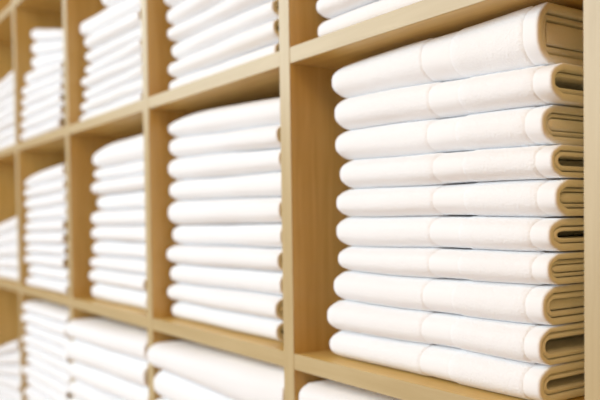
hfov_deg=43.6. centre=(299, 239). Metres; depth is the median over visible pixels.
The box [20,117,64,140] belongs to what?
folded towel
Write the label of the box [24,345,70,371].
folded towel
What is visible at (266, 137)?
folded towel
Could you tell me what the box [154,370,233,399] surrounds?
folded towel
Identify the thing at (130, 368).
folded towel
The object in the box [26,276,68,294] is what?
folded towel
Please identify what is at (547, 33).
folded towel
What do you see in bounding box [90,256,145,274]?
folded towel
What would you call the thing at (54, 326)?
folded towel
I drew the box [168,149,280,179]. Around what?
folded towel
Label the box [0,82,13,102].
folded towel
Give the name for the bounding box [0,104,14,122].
folded towel
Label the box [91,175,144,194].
folded towel
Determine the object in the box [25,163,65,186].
folded towel
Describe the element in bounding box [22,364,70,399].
folded towel
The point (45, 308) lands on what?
folded towel
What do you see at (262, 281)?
folded towel
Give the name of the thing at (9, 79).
folded towel
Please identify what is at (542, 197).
folded towel
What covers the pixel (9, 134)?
folded towel
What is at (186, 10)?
folded towel
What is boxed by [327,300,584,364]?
folded towel
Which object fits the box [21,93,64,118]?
folded towel
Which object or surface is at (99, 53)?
folded towel
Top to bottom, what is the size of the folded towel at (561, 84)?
0.045 m
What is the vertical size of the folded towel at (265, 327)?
0.030 m
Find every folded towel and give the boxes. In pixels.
[0,71,13,91]
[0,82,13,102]
[0,95,13,111]
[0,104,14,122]
[0,115,14,132]
[0,127,14,142]
[0,137,14,149]
[0,216,16,234]
[0,231,17,246]
[0,244,17,256]
[0,257,17,269]
[0,268,18,281]
[0,339,19,355]
[0,352,20,364]
[0,365,20,377]
[0,374,20,392]
[0,384,21,399]
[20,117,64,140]
[21,82,63,107]
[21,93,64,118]
[21,104,64,130]
[21,312,69,337]
[22,71,63,96]
[22,300,69,323]
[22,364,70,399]
[23,334,70,362]
[24,179,66,197]
[24,232,67,244]
[24,254,67,268]
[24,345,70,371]
[24,386,51,399]
[25,61,63,84]
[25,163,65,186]
[25,192,66,209]
[25,219,67,231]
[25,244,67,255]
[25,324,69,347]
[26,205,66,220]
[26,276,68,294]
[26,354,70,384]
[27,376,68,399]
[28,265,68,280]
[31,28,62,41]
[31,41,63,55]
[31,52,63,68]
[65,317,147,360]
[65,339,148,386]
[68,361,148,399]
[68,380,124,399]
[80,0,140,37]
[80,92,142,120]
[81,52,141,87]
[81,79,142,112]
[83,65,141,99]
[84,9,140,49]
[85,27,141,63]
[85,39,141,74]
[89,269,146,291]
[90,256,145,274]
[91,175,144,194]
[91,209,144,225]
[91,225,145,242]
[92,283,146,309]
[93,134,143,167]
[93,241,145,258]
[94,160,143,180]
[97,191,144,209]
[102,0,124,6]
[147,340,283,399]
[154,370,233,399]
[164,0,184,7]
[167,0,224,25]
[167,0,272,41]
[167,245,282,270]
[167,283,282,319]
[168,18,278,77]
[168,98,279,136]
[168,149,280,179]
[168,197,281,223]
[169,42,278,88]
[169,124,280,157]
[169,172,280,199]
[170,264,282,295]
[172,0,278,59]
[172,223,281,247]
[172,301,283,341]
[299,379,400,399]
[316,0,379,18]
[318,0,421,36]
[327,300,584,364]
[330,330,584,399]
[332,2,582,97]
[334,271,583,324]
[335,63,583,129]
[335,105,583,159]
[336,179,583,216]
[336,215,583,251]
[338,246,583,284]
[340,145,583,188]
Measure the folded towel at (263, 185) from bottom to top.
0.038 m
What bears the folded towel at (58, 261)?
on the folded towel at (36, 270)
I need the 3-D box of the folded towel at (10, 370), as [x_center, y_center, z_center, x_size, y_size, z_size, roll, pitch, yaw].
[-0.759,0.383,2.313,0.301,0.077,0.359,-2,2,-35]
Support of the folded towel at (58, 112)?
on the folded towel at (59, 123)
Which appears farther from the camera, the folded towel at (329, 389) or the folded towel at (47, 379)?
the folded towel at (47, 379)
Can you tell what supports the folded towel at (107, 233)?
on the folded towel at (102, 248)
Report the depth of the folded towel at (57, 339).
1.83 m
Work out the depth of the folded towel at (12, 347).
2.15 m
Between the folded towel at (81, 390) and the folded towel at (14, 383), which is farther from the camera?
the folded towel at (14, 383)
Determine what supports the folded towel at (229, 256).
on the folded towel at (262, 281)
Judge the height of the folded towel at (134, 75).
0.025 m
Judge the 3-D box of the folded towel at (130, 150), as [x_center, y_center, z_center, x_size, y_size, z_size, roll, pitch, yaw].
[-0.246,-0.181,1.559,0.279,0.049,0.310,-2,2,-35]
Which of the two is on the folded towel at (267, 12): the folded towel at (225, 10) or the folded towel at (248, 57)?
the folded towel at (225, 10)
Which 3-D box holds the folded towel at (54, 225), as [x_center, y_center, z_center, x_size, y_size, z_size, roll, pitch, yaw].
[-0.515,-0.039,1.936,0.304,0.033,0.341,-2,2,-35]
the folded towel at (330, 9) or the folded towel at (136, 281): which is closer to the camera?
the folded towel at (330, 9)
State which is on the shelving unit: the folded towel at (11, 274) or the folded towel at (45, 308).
the folded towel at (11, 274)
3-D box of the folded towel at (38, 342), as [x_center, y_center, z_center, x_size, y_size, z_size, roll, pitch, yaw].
[-0.512,0.262,1.939,0.311,0.027,0.381,-2,2,-35]
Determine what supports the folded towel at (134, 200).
on the folded towel at (134, 216)
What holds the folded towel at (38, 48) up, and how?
on the folded towel at (38, 62)
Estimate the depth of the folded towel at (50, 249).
1.83 m
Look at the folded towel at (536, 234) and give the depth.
0.74 m
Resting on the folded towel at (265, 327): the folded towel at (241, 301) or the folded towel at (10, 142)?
the folded towel at (241, 301)
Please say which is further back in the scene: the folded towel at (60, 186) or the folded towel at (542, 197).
the folded towel at (60, 186)
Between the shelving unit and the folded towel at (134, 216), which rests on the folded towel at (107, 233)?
the folded towel at (134, 216)
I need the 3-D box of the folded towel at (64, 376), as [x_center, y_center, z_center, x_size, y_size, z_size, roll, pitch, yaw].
[-0.507,0.317,1.940,0.304,0.028,0.387,-2,2,-35]
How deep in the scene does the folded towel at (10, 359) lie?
2.16 m
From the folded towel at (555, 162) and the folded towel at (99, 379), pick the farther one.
the folded towel at (99, 379)
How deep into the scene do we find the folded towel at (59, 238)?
1.82 m
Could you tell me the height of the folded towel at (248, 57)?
0.028 m
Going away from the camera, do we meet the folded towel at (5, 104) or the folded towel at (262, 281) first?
the folded towel at (262, 281)
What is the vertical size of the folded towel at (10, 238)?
0.060 m
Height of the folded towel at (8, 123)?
0.031 m
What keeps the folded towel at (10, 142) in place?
on the shelving unit
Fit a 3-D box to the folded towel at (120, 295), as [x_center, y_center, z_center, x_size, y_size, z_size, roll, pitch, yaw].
[-0.260,0.110,1.596,0.276,0.036,0.306,-2,2,-35]
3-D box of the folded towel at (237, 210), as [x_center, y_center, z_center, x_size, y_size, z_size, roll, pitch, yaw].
[-0.015,-0.048,1.226,0.284,0.040,0.356,-2,2,-35]
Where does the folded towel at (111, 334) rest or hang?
on the folded towel at (130, 368)
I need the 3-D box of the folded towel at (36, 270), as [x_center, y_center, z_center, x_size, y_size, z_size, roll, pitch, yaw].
[-0.507,0.078,1.937,0.296,0.032,0.342,-2,2,-35]
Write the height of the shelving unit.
2.432 m
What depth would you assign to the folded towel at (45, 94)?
1.83 m
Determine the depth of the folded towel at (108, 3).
1.51 m
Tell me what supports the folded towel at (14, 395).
on the folded towel
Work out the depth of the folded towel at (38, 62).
1.84 m
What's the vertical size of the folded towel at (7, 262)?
0.043 m
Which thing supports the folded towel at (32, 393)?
on the folded towel
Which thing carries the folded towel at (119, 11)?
on the folded towel at (132, 22)
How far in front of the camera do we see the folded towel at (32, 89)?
1.85 m
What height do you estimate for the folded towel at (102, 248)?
0.032 m
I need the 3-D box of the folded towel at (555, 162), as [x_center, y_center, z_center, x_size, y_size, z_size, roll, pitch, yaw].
[0.244,-0.079,0.849,0.283,0.037,0.304,-2,2,-35]
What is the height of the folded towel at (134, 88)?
0.026 m
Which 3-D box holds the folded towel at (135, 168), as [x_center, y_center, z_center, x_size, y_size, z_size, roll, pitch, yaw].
[-0.245,-0.143,1.563,0.275,0.027,0.310,-2,2,-35]
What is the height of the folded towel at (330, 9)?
0.028 m
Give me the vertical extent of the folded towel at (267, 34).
0.030 m
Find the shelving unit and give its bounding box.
[0,0,599,399]
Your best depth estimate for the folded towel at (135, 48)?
1.48 m
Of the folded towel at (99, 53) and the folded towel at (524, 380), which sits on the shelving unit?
the folded towel at (524, 380)
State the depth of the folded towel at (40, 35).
1.84 m
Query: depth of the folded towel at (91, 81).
1.50 m
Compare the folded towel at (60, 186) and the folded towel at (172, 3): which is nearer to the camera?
the folded towel at (172, 3)
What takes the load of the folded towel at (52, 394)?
on the folded towel at (32, 393)
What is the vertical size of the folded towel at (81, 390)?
0.037 m
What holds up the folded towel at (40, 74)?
on the folded towel at (32, 89)
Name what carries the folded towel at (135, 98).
on the shelving unit
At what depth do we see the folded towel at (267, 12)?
1.12 m
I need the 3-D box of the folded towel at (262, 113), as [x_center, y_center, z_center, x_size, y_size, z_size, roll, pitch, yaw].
[-0.015,-0.187,1.220,0.282,0.046,0.362,-2,2,-35]
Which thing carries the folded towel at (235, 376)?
on the folded towel at (171, 386)
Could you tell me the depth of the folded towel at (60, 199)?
1.83 m
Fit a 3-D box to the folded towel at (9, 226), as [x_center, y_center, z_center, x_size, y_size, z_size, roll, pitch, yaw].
[-0.751,-0.049,2.292,0.288,0.065,0.305,-2,2,-35]
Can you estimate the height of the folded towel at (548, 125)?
0.042 m
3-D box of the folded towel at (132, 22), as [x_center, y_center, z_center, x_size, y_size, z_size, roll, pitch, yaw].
[-0.268,-0.424,1.575,0.284,0.037,0.307,-2,2,-35]
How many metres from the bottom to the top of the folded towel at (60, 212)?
0.036 m
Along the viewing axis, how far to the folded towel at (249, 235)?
1.13 m
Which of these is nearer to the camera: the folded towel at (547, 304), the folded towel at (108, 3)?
the folded towel at (547, 304)
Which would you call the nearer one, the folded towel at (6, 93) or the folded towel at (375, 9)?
the folded towel at (375, 9)
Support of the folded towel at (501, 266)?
on the folded towel at (547, 304)
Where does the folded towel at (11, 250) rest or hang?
on the folded towel at (7, 262)

